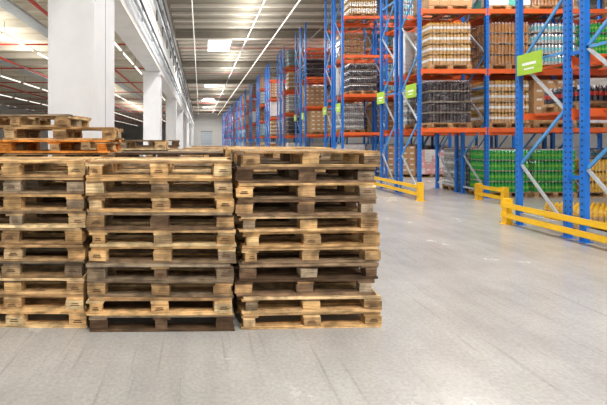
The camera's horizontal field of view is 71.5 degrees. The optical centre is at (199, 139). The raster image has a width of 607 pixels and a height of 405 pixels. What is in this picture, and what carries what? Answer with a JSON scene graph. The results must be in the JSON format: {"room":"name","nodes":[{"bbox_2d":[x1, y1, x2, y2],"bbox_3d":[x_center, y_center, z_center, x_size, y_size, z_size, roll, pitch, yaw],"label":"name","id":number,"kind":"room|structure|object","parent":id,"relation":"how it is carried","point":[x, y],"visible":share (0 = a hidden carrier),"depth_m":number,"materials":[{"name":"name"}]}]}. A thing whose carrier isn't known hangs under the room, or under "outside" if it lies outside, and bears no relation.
{"room":"warehouse","nodes":[
{"label":"warehouse","id":0,"kind":"room"},
{"bbox_2d":[0,105,47,148],"bbox_3d":[-26.000,-1.500,55.000,0.200,6.200,140.000,0,0,0],"label":"wall","id":1,"kind":"structure","parent":0,"point":[4,109],"depth_m":58.39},
{"bbox_2d":[0,0,142,71],"bbox_3d":[-14.400,-4.750,55.000,23.000,0.100,134.000,0,0,0],"label":"ceiling","id":2,"kind":"structure","parent":0,"point":[3,15],"depth_m":17.86,"materials":[{"name":"metal"}]},
{"bbox_2d":[0,3,167,124],"bbox_3d":[-14.200,-4.570,55.000,22.400,0.260,122.180,0,0,0],"label":"ceiling joists","id":3,"kind":"object","parent":2,"relation":"attached to","point":[28,7],"visible":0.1,"depth_m":29.91,"materials":[{"name":"metal"}]},
{"bbox_2d":[0,21,47,58],"label":"lamps","id":4,"kind":"object","parent":3,"relation":"hanging from","point":[21,44],"depth_m":16.18,"materials":[{"name":"metal"}]},
{"bbox_2d":[0,93,136,125],"bbox_3d":[-17.000,-4.100,57.000,0.055,0.550,110.000,0,0,0],"label":"lamps","id":5,"kind":"object","parent":3,"relation":"hanging from","point":[15,93],"visible":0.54,"depth_m":39.47,"materials":[{"name":"metal"}]},
{"bbox_2d":[1,75,142,121],"bbox_3d":[-12.000,-4.100,57.000,0.055,0.550,110.000,0,0,0],"label":"lamps","id":6,"kind":"object","parent":3,"relation":"hanging from","point":[1,75],"visible":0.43,"depth_m":28.58,"materials":[{"name":"metal"}]},
{"bbox_2d":[0,0,165,117],"bbox_3d":[-8.600,-4.350,55.000,5.300,0.100,112.000,0,0,0],"label":"cable tray","id":7,"kind":"object","parent":3,"relation":"attached to","point":[9,6],"visible":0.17,"depth_m":15.47,"materials":[{"name":"metal"}]},
{"bbox_2d":[114,88,142,109],"label":"lamps","id":8,"kind":"object","parent":3,"relation":"hanging from","point":[114,88],"depth_m":38.44,"materials":[{"name":"metal"}]},
{"bbox_2d":[114,41,164,99],"bbox_3d":[-3.400,-4.100,57.000,0.055,0.550,110.000,0,0,0],"label":"lamps","id":9,"kind":"object","parent":3,"relation":"hanging from","point":[115,43],"visible":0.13,"depth_m":19.09,"materials":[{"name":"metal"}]},
{"bbox_2d":[0,0,165,125],"bbox_3d":[-14.050,-4.172,56.000,22.900,0.225,120.000,0,0,0],"label":"pipes","id":10,"kind":"object","parent":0,"point":[32,2],"visible":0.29,"depth_m":29.68,"materials":[{"name":"metal"}]},
{"bbox_2d":[134,0,193,126],"bbox_3d":[-1.643,-4.825,54.000,0.125,2.750,124.000,0,0,0],"label":"conduit","id":11,"kind":"object","parent":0,"point":[166,28],"visible":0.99,"depth_m":19.88,"materials":[{"name":"metal"}]},
{"bbox_2d":[148,0,192,119],"bbox_3d":[-2.080,-6.500,55.000,0.200,3.380,134.000,0,0,0],"label":"wall","id":12,"kind":"structure","parent":0,"point":[151,2],"depth_m":26.27,"materials":[{"name":"white paint"}]},
{"bbox_2d":[114,113,311,144],"bbox_3d":[0.000,-3.400,122.000,70.000,10.000,0.200,0,0,0],"label":"wall","id":13,"kind":"structure","parent":0,"point":[202,122],"depth_m":121.90,"materials":[{"name":"white paint"}]},
{"bbox_2d":[201,131,211,144],"bbox_3d":[2.000,-0.500,121.820,3.500,4.200,0.120,0,0,0],"label":"door","id":14,"kind":"structure","parent":13,"relation":"in","point":[206,136],"depth_m":121.81,"materials":[{"name":"metal"}]},
{"bbox_2d":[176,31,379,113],"bbox_3d":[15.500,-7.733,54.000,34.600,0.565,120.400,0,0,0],"label":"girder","id":15,"kind":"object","parent":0,"point":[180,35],"visible":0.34,"depth_m":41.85,"materials":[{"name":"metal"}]},
{"bbox_2d":[192,3,198,114],"bbox_3d":[-0.400,-7.250,58.000,0.030,0.550,116.000,0,0,0],"label":"lamps","id":16,"kind":"object","parent":15,"relation":"hanging from","point":[192,3],"visible":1,"depth_m":29.11,"materials":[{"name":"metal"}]},
{"bbox_2d":[219,0,299,112],"bbox_3d":[5.000,-7.250,58.000,0.030,0.550,116.000,0,0,0],"label":"lamps","id":17,"kind":"object","parent":15,"relation":"hanging from","point":[298,0],"visible":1,"depth_m":28.21,"materials":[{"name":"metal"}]},
{"bbox_2d":[188,0,340,108],"bbox_3d":[14.200,-7.312,55.000,31.600,0.127,126.000,0,0,0],"label":"lamps","id":18,"kind":"object","parent":15,"relation":"hanging from","point":[264,0],"visible":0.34,"depth_m":35.67,"materials":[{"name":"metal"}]},
{"bbox_2d":[0,145,606,404],"bbox_3d":[0.000,1.650,55.000,70.000,0.100,140.000,0,0,0],"label":"floor","id":19,"kind":"structure","parent":0,"point":[477,309],"depth_m":3.23,"materials":[{"name":"concrete"}]},
{"bbox_2d":[0,157,102,327],"bbox_3d":[-1.593,0.887,3.839,1.286,1.425,0.853,0,0,0],"label":"pallet stack","id":20,"kind":"object","parent":19,"relation":"on","point":[45,241],"visible":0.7,"depth_m":3.45,"materials":[{"name":"brown wood"}]},
{"bbox_2d":[0,114,124,181],"bbox_3d":[-1.837,0.654,4.957,1.757,1.892,0.893,0,0,0],"label":"pallet stack","id":21,"kind":"object","parent":19,"relation":"on","point":[22,138],"visible":0.33,"depth_m":4.58,"materials":[{"name":"brown wood"}]},
{"bbox_2d":[48,0,113,156],"bbox_3d":[-2.165,-0.740,7.600,0.890,4.680,1.720,0,0,0],"label":"concrete column","id":22,"kind":"structure","parent":19,"relation":"on","point":[80,32],"depth_m":6.80,"materials":[{"name":"concrete"}]},
{"bbox_2d":[114,0,193,128],"bbox_3d":[-2.087,-3.940,55.000,0.625,1.700,134.000,0,0,0],"label":"beam","id":23,"kind":"structure","parent":22,"relation":"on","point":[128,25],"depth_m":14.13,"materials":[{"name":"white paint"}]},
{"bbox_2d":[81,140,169,181],"bbox_3d":[-1.096,0.800,6.195,1.293,1.601,0.865,0,0,0],"label":"pallet stack","id":24,"kind":"object","parent":19,"relation":"on","point":[126,145],"visible":0.09,"depth_m":5.79,"materials":[{"name":"brown wood"}]},
{"bbox_2d":[142,71,162,155],"bbox_3d":[-2.165,-0.740,18.550,0.890,4.680,0.820,0,0,0],"label":"concrete column","id":25,"kind":"structure","parent":19,"relation":"on","point":[152,80],"depth_m":18.20,"materials":[{"name":"white concrete"}]},
{"bbox_2d":[136,140,179,155],"bbox_3d":[-1.097,0.799,9.205,1.300,1.600,0.878,0,0,0],"label":"pallet stack","id":26,"kind":"object","parent":19,"relation":"on","point":[175,143],"visible":0.1,"depth_m":8.82,"materials":[{"name":"brown wood"}]},
{"bbox_2d":[85,157,236,331],"bbox_3d":[-0.328,0.888,3.770,1.279,1.425,0.861,0,0,0],"label":"pallet stack","id":27,"kind":"object","parent":19,"relation":"on","point":[162,249],"visible":1,"depth_m":3.38,"materials":[{"name":"brown wood"}]},
{"bbox_2d":[115,151,223,182],"bbox_3d":[-0.339,0.873,4.944,1.286,1.455,0.883,0,0,0],"label":"pallet stack","id":28,"kind":"object","parent":19,"relation":"on","point":[126,153],"visible":0.12,"depth_m":4.55,"materials":[{"name":"brown wood"}]},
{"bbox_2d":[165,99,177,148],"bbox_3d":[-2.165,-0.740,30.550,0.890,4.680,0.820,0,0,0],"label":"concrete column","id":29,"kind":"structure","parent":19,"relation":"on","point":[171,104],"depth_m":30.20,"materials":[{"name":"white concrete"}]},
{"bbox_2d":[177,110,183,148],"bbox_3d":[-2.165,-0.740,42.550,0.890,4.680,0.820,0,0,0],"label":"concrete column","id":30,"kind":"structure","parent":19,"relation":"on","point":[179,112],"depth_m":42.20,"materials":[{"name":"white concrete"}]},
{"bbox_2d":[183,117,186,147],"bbox_3d":[-2.165,-0.740,54.550,0.890,4.680,0.820,0,0,0],"label":"concrete column","id":31,"kind":"structure","parent":19,"relation":"on","point":[184,118],"depth_m":54.20,"materials":[{"name":"white concrete"}]},
{"bbox_2d":[187,121,189,146],"bbox_3d":[-2.165,-0.740,66.550,0.890,4.680,0.820,0,0,0],"label":"concrete column","id":32,"kind":"structure","parent":19,"relation":"on","point":[187,121],"depth_m":66.19,"materials":[{"name":"white concrete"}]},
{"bbox_2d":[189,124,190,146],"bbox_3d":[-2.165,-0.740,78.550,0.890,4.680,0.820,0,0,0],"label":"concrete column","id":33,"kind":"structure","parent":19,"relation":"on","point":[189,124],"depth_m":78.20,"materials":[{"name":"white concrete"}]},
{"bbox_2d":[168,149,223,181],"bbox_3d":[0.148,0.872,6.194,1.294,1.455,0.879,0,0,0],"label":"pallet stack","id":34,"kind":"object","parent":19,"relation":"on","point":[220,150],"visible":0.07,"depth_m":5.87,"materials":[{"name":"brown wood"}]},
{"bbox_2d":[182,147,222,155],"bbox_3d":[0.294,0.873,7.601,1.291,1.455,0.870,0,0,0],"label":"pallet stack","id":35,"kind":"object","parent":19,"relation":"on","point":[184,147],"visible":0.08,"depth_m":7.19,"materials":[{"name":"brown wood"}]},
{"bbox_2d":[192,146,244,152],"bbox_3d":[0.401,0.873,9.597,1.297,1.455,0.857,0,0,0],"label":"pallet stack","id":36,"kind":"object","parent":19,"relation":"on","point":[192,146],"visible":0.06,"depth_m":9.21,"materials":[{"name":"brown wood"}]},
{"bbox_2d":[223,114,226,145],"bbox_3d":[7.390,-2.553,102.300,2.860,8.306,2.450,0,0,0],"label":"rack","id":37,"kind":"object","parent":19,"relation":"on","point":[223,114],"visible":0.19,"depth_m":103.40,"materials":[{"name":"blue metal"}]},
{"bbox_2d":[222,115,232,145],"bbox_3d":[7.390,-2.553,108.300,2.860,8.306,2.450,0,0,0],"label":"rack","id":38,"kind":"object","parent":19,"relation":"on","point":[222,115],"visible":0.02,"depth_m":108.10,"materials":[{"name":"blue metal"}]},
{"bbox_2d":[225,112,230,145],"bbox_3d":[7.390,-2.553,96.300,2.860,8.306,2.450,0,0,0],"label":"rack","id":39,"kind":"object","parent":19,"relation":"on","point":[225,112],"visible":0.16,"depth_m":96.10,"materials":[{"name":"blue metal"}]},
{"bbox_2d":[227,110,238,145],"bbox_3d":[7.390,-2.553,90.300,2.860,8.306,2.450,0,0,0],"label":"rack","id":40,"kind":"object","parent":19,"relation":"on","point":[227,110],"visible":0.13,"depth_m":89.09,"materials":[{"name":"blue metal"}]},
{"bbox_2d":[228,107,242,145],"bbox_3d":[7.390,-2.553,84.300,2.860,8.306,2.450,0,0,0],"label":"rack","id":41,"kind":"object","parent":19,"relation":"on","point":[229,114],"visible":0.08,"depth_m":83.25,"materials":[{"name":"blue metal"}]},
{"bbox_2d":[231,105,244,145],"bbox_3d":[7.390,-2.553,78.300,2.860,8.306,2.450,0,0,0],"label":"rack","id":42,"kind":"object","parent":19,"relation":"on","point":[231,105],"visible":0.12,"depth_m":77.11,"materials":[{"name":"blue metal"}]},
{"bbox_2d":[233,102,248,145],"bbox_3d":[7.390,-2.553,72.300,2.860,8.306,2.450,0,0,0],"label":"rack","id":43,"kind":"object","parent":19,"relation":"on","point":[234,103],"visible":0.25,"depth_m":72.48,"materials":[{"name":"blue metal"}]},
{"bbox_2d":[236,98,254,145],"bbox_3d":[7.390,-2.553,66.300,2.860,8.306,2.450,0,0,0],"label":"rack","id":44,"kind":"object","parent":19,"relation":"on","point":[237,107],"visible":0.1,"depth_m":65.42,"materials":[{"name":"blue metal"}]},
{"bbox_2d":[239,94,258,145],"bbox_3d":[7.390,-2.553,60.300,2.860,8.306,2.450,0,0,0],"label":"rack","id":45,"kind":"object","parent":19,"relation":"on","point":[242,100],"visible":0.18,"depth_m":60.11,"materials":[{"name":"blue metal"}]},
{"bbox_2d":[244,96,266,146],"bbox_3d":[7.390,-2.553,54.300,2.860,8.306,2.450,0,0,0],"label":"rack","id":46,"kind":"object","parent":19,"relation":"on","point":[246,111],"visible":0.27,"depth_m":53.46,"materials":[{"name":"blue metal"}]},
{"bbox_2d":[249,82,298,146],"bbox_3d":[8.740,-2.553,48.300,5.560,8.306,2.450,0,0,0],"label":"rack","id":47,"kind":"object","parent":19,"relation":"on","point":[252,87],"visible":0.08,"depth_m":48.11,"materials":[{"name":"blue metal"}]},
{"bbox_2d":[223,147,331,185],"bbox_3d":[0.935,0.844,5.003,1.297,1.513,0.868,0,0,0],"label":"pallet stack","id":48,"kind":"object","parent":19,"relation":"on","point":[226,150],"visible":0.11,"depth_m":4.60,"materials":[{"name":"brown wood"}]},
{"bbox_2d":[256,74,312,146],"bbox_3d":[8.740,-2.553,42.300,5.560,8.306,2.450,0,0,0],"label":"rack","id":49,"kind":"object","parent":19,"relation":"on","point":[260,81],"visible":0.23,"depth_m":42.40,"materials":[{"name":"blue metal"}]},
{"bbox_2d":[265,63,329,146],"bbox_3d":[8.740,-2.553,36.300,5.560,8.306,2.450,0,0,0],"label":"rack","id":50,"kind":"object","parent":19,"relation":"on","point":[271,110],"visible":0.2,"depth_m":35.27,"materials":[{"name":"metal"}]},
{"bbox_2d":[230,149,381,329],"bbox_3d":[0.914,0.847,3.845,1.272,1.507,0.876,0,0,-2],"label":"pallet stack","id":51,"kind":"object","parent":19,"relation":"on","point":[298,241],"visible":0.95,"depth_m":3.46,"materials":[{"name":"brown wood"}]},
{"bbox_2d":[277,47,378,146],"bbox_3d":[9.665,-2.553,30.300,7.410,8.306,2.450,0,0,0],"label":"rack","id":52,"kind":"object","parent":19,"relation":"on","point":[287,103],"visible":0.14,"depth_m":29.37,"materials":[{"name":"blue metal"}]},
{"bbox_2d":[295,23,429,149],"bbox_3d":[9.665,-2.553,24.300,7.410,8.306,2.450,0,0,0],"label":"rack","id":53,"kind":"object","parent":19,"relation":"on","point":[311,98],"visible":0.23,"depth_m":24.41,"materials":[{"name":"blue metal"}]},
{"bbox_2d":[374,173,423,200],"bbox_3d":[5.800,1.358,12.150,0.200,0.484,3.180,0,0,0],"label":"guard rail","id":54,"kind":"object","parent":19,"relation":"on","point":[420,185],"visible":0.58,"depth_m":11.26,"materials":[{"name":"yellow metal"}]},
{"bbox_2d":[325,0,514,177],"bbox_3d":[9.665,-2.553,18.300,7.410,8.306,2.450,0,0,0],"label":"rack","id":55,"kind":"object","parent":19,"relation":"on","point":[353,76],"visible":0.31,"depth_m":17.90,"materials":[{"name":"blue metal"}]},
{"bbox_2d":[323,107,326,114],"bbox_3d":[5.961,-1.380,19.300,0.064,0.380,0.550,0,0,0],"label":"aisle sign","id":56,"kind":"object","parent":55,"relation":"attached to","point":[324,108],"visible":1,"depth_m":19.27,"materials":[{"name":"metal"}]},
{"bbox_2d":[336,103,340,112],"bbox_3d":[5.961,-1.380,17.400,0.064,0.380,0.550,0,0,0],"label":"aisle sign","id":57,"kind":"object","parent":55,"relation":"attached to","point":[338,106],"visible":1,"depth_m":17.33,"materials":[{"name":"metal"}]},
{"bbox_2d":[442,148,493,191],"bbox_3d":[8.590,0.930,12.950,1.200,1.336,0.815,0,0,0],"label":"pallet","id":58,"kind":"object","parent":19,"relation":"on","point":[449,152],"visible":0.23,"depth_m":12.90,"materials":[{"name":"brown wood"}]},
{"bbox_2d":[473,183,508,204],"bbox_3d":[7.500,1.383,10.425,0.200,0.434,1.130,0,0,0],"label":"guard rail","id":59,"kind":"object","parent":19,"relation":"on","point":[504,191],"visible":0.78,"depth_m":10.37,"materials":[{"name":"yellow metal"}]},
{"bbox_2d":[380,0,606,197],"bbox_3d":[9.665,-2.553,12.300,7.410,8.306,2.450,0,0,0],"label":"rack","id":60,"kind":"object","parent":19,"relation":"on","point":[477,75],"visible":0.6,"depth_m":12.11,"materials":[{"name":"blue metal"}]},
{"bbox_2d":[377,91,384,103],"bbox_3d":[5.961,-1.380,13.300,0.064,0.380,0.550,0,0,0],"label":"aisle sign","id":61,"kind":"object","parent":60,"relation":"attached to","point":[381,95],"visible":1,"depth_m":13.23,"materials":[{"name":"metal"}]},
{"bbox_2d":[393,87,415,128],"bbox_3d":[6.965,-1.000,12.950,1.200,1.336,0.815,0,0,0],"label":"pallet","id":62,"kind":"object","parent":60,"relation":"on","point":[408,117],"visible":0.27,"depth_m":12.60,"materials":[{"name":"brown wood"}]},
{"bbox_2d":[406,83,415,98],"bbox_3d":[5.961,-1.380,11.400,0.064,0.380,0.550,0,0,0],"label":"aisle sign","id":63,"kind":"object","parent":60,"relation":"attached to","point":[410,89],"visible":1,"depth_m":11.35,"materials":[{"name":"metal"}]},
{"bbox_2d":[393,32,443,79],"bbox_3d":[6.965,-2.648,12.950,1.220,1.393,0.820,0,0,0],"label":"wooden pallet","id":64,"kind":"object","parent":60,"relation":"on","point":[408,50],"visible":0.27,"depth_m":12.55,"materials":[{"name":"brown wood"}]},
{"bbox_2d":[414,80,471,128],"bbox_3d":[6.965,-1.000,11.650,1.200,1.336,0.815,0,0,0],"label":"wooden pallet","id":65,"kind":"object","parent":60,"relation":"on","point":[444,103],"visible":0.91,"depth_m":11.28,"materials":[{"name":"brown wood"}]},
{"bbox_2d":[414,22,471,73],"bbox_3d":[6.965,-2.620,11.650,1.200,1.336,0.815,0,0,0],"label":"wooden pallet","id":66,"kind":"object","parent":60,"relation":"on","point":[444,46],"visible":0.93,"depth_m":11.28,"materials":[{"name":"brown wood"}]},
{"bbox_2d":[414,0,471,18],"bbox_3d":[6.965,-4.274,11.650,1.200,1.343,0.800,0,0,0],"label":"wooden pallet","id":67,"kind":"object","parent":60,"relation":"on","point":[426,4],"visible":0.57,"depth_m":11.27,"materials":[{"name":"brown wood"}]},
{"bbox_2d":[442,14,495,30],"bbox_3d":[8.590,-4.274,12.950,1.200,1.343,0.800,0,0,0],"label":"wooden pallet","id":68,"kind":"object","parent":60,"relation":"on","point":[466,16],"visible":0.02,"depth_m":12.56,"materials":[{"name":"brown wood"}]},
{"bbox_2d":[468,0,530,18],"bbox_3d":[8.590,-4.154,11.650,1.220,1.103,0.820,0,0,0],"label":"wooden pallet","id":69,"kind":"object","parent":60,"relation":"on","point":[493,4],"visible":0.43,"depth_m":11.28,"materials":[{"name":"brown wood"}]},
{"bbox_2d":[470,22,529,68],"bbox_3d":[8.590,-2.620,11.650,1.200,1.336,0.815,0,0,0],"label":"wooden pallet","id":70,"kind":"object","parent":60,"relation":"on","point":[501,36],"visible":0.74,"depth_m":11.28,"materials":[{"name":"brown wood"}]},
{"bbox_2d":[470,80,530,127],"bbox_3d":[8.590,-1.000,11.650,1.200,1.336,0.815,0,0,0],"label":"wooden pallet","id":71,"kind":"object","parent":60,"relation":"on","point":[501,93],"visible":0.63,"depth_m":11.28,"materials":[{"name":"brown wood"}]},
{"bbox_2d":[496,15,537,19],"bbox_3d":[9.890,-4.270,12.950,1.200,1.336,0.815,0,0,0],"label":"wooden pallet","id":72,"kind":"object","parent":60,"relation":"on","point":[496,15],"visible":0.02,"depth_m":12.56,"materials":[{"name":"brown wood"}]},
{"bbox_2d":[512,80,576,127],"bbox_3d":[9.890,-1.004,11.650,1.200,1.343,0.800,0,0,0],"label":"wooden pallet","id":73,"kind":"object","parent":60,"relation":"on","point":[536,93],"visible":0.3,"depth_m":11.26,"materials":[{"name":"brown wood"}]},
{"bbox_2d":[512,0,576,18],"bbox_3d":[9.890,-4.270,11.650,1.200,1.336,0.815,0,0,0],"label":"wooden pallet","id":74,"kind":"object","parent":60,"relation":"on","point":[535,4],"visible":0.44,"depth_m":11.28,"materials":[{"name":"brown wood"}]},
{"bbox_2d":[525,22,576,68],"bbox_3d":[9.890,-2.620,11.650,1.200,1.336,0.815,0,0,0],"label":"pallet","id":75,"kind":"object","parent":60,"relation":"on","point":[550,41],"visible":0.5,"depth_m":11.27,"materials":[{"name":"plastic"}]},
{"bbox_2d":[538,0,578,19],"bbox_3d":[11.290,-4.298,12.950,1.220,1.393,0.820,0,0,0],"label":"wooden pallet","id":76,"kind":"object","parent":60,"relation":"on","point":[576,1],"visible":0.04,"depth_m":12.56,"materials":[{"name":"brown wood"}]},
{"bbox_2d":[574,22,606,68],"bbox_3d":[11.290,-2.620,11.650,1.200,1.336,0.800,0,0,0],"label":"wooden pallet","id":77,"kind":"object","parent":60,"relation":"on","point":[602,49],"visible":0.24,"depth_m":11.28,"materials":[{"name":"brown wood"}]},
{"bbox_2d":[575,78,606,127],"bbox_3d":[11.290,-1.028,11.650,1.220,1.393,0.820,0,0,0],"label":"wooden pallet","id":78,"kind":"object","parent":60,"relation":"on","point":[593,123],"visible":0.2,"depth_m":11.26,"materials":[{"name":"brown wood"}]},
{"bbox_2d":[603,0,606,17],"bbox_3d":[12.590,-4.270,11.650,1.200,1.336,0.815,0,0,0],"label":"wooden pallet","id":79,"kind":"object","parent":60,"relation":"on","point":[605,15],"visible":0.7,"depth_m":12.00,"materials":[{"name":"brown wood"}]},
{"bbox_2d":[468,149,530,196],"bbox_3d":[8.590,0.930,11.650,1.200,1.336,0.800,0,0,0],"label":"wooden pallet","id":80,"kind":"object","parent":19,"relation":"on","point":[501,161],"visible":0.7,"depth_m":11.28,"materials":[{"name":"brown wood"}]},
{"bbox_2d":[494,148,537,148],"bbox_3d":[9.890,0.926,12.950,1.200,1.343,0.800,0,0,0],"label":"wooden pallet","id":81,"kind":"object","parent":19,"relation":"on","point":[494,148],"visible":0.03,"depth_m":12.56,"materials":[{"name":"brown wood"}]},
{"bbox_2d":[512,149,576,196],"bbox_3d":[9.890,0.930,11.650,1.200,1.336,0.800,0,0,0],"label":"wooden pallet","id":82,"kind":"object","parent":19,"relation":"on","point":[545,165],"visible":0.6,"depth_m":11.27,"materials":[{"name":"brown wood"}]},
{"bbox_2d":[498,198,606,243],"bbox_3d":[5.860,1.358,6.365,0.200,0.484,2.910,0,0,0],"label":"guard rail","id":83,"kind":"object","parent":19,"relation":"on","point":[507,205],"visible":1,"depth_m":6.67,"materials":[{"name":"yellow metal"}]},
{"bbox_2d":[526,146,578,158],"bbox_3d":[11.290,0.901,12.950,1.220,1.393,0.820,0,0,0],"label":"wooden pallet","id":84,"kind":"object","parent":19,"relation":"on","point":[576,149],"visible":0.02,"depth_m":12.56,"materials":[{"name":"brown wood"}]},
{"bbox_2d":[513,0,606,242],"bbox_3d":[8.315,-2.553,6.500,4.710,8.306,2.450,0,0,0],"label":"rack","id":85,"kind":"object","parent":19,"relation":"on","point":[584,114],"visible":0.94,"depth_m":6.61,"materials":[{"name":"blue metal"}]},
{"bbox_2d":[517,50,541,75],"bbox_3d":[5.961,-1.380,7.300,0.064,0.380,0.550,0,0,0],"label":"aisle sign","id":86,"kind":"object","parent":85,"relation":"attached to","point":[529,63],"visible":1,"depth_m":7.28,"materials":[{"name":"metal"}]},
{"bbox_2d":[541,84,606,112],"bbox_3d":[6.965,-0.723,7.150,1.200,0.442,0.800,0,0,0],"label":"bottles","id":87,"kind":"object","parent":85,"relation":"on","point":[598,95],"visible":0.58,"depth_m":6.94,"materials":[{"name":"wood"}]},
{"bbox_2d":[542,202,606,235],"bbox_3d":[6.965,1.377,7.150,1.200,0.442,0.800,0,0,0],"label":"wooden pallet","id":88,"kind":"object","parent":19,"relation":"on","point":[598,212],"visible":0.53,"depth_m":6.96,"materials":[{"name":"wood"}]},
{"bbox_2d":[574,159,606,196],"bbox_3d":[11.290,1.079,11.650,1.200,1.038,0.815,0,0,0],"label":"wooden pallet","id":89,"kind":"object","parent":19,"relation":"on","point":[599,169],"visible":0.38,"depth_m":11.28,"materials":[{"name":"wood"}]},
{"bbox_2d":[590,148,606,159],"bbox_3d":[12.590,0.930,12.950,1.200,1.336,0.815,0,0,0],"label":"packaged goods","id":90,"kind":"object","parent":19,"relation":"on","point":[594,152],"visible":0.15,"depth_m":12.57,"materials":[{"name":"grey plastic"}]},
{"bbox_2d":[166,0,604,112],"bbox_3d":[15.500,-8.250,55.000,37.000,0.100,140.000,0,0,0],"label":"ceiling","id":91,"kind":"structure","parent":0,"point":[169,2],"depth_m":28.25,"materials":[{"name":"metal"}]},
{"bbox_2d":[170,4,605,110],"bbox_3d":[15.500,-8.115,55.250,34.600,0.160,130.700,0,0,0],"label":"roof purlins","id":92,"kind":"structure","parent":91,"relation":"attached to","point":[188,76],"depth_m":36.40,"materials":[{"name":"metal"}]},
{"bbox_2d":[204,84,217,86],"bbox_3d":[1.600,-7.980,59.000,1.960,0.100,4.400,0,0,0],"label":"skylight","id":93,"kind":"object","parent":92,"relation":"attached to","point":[205,85],"visible":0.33,"depth_m":59.12,"materials":[{"name":"white glass"}]},
{"bbox_2d":[207,40,231,50],"bbox_3d":[1.600,-7.980,34.000,1.960,0.100,4.400,0,0,0],"label":"skylight","id":94,"kind":"object","parent":92,"relation":"attached to","point":[212,45],"visible":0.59,"depth_m":34.09,"materials":[{"name":"white glass"}]},
{"bbox_2d":[313,116,606,147],"bbox_3d":[34.000,-3.400,55.000,0.200,10.000,140.000,0,0,0],"label":"wall","id":95,"kind":"structure","parent":0,"point":[507,143],"depth_m":45.51,"materials":[{"name":"white paint"}]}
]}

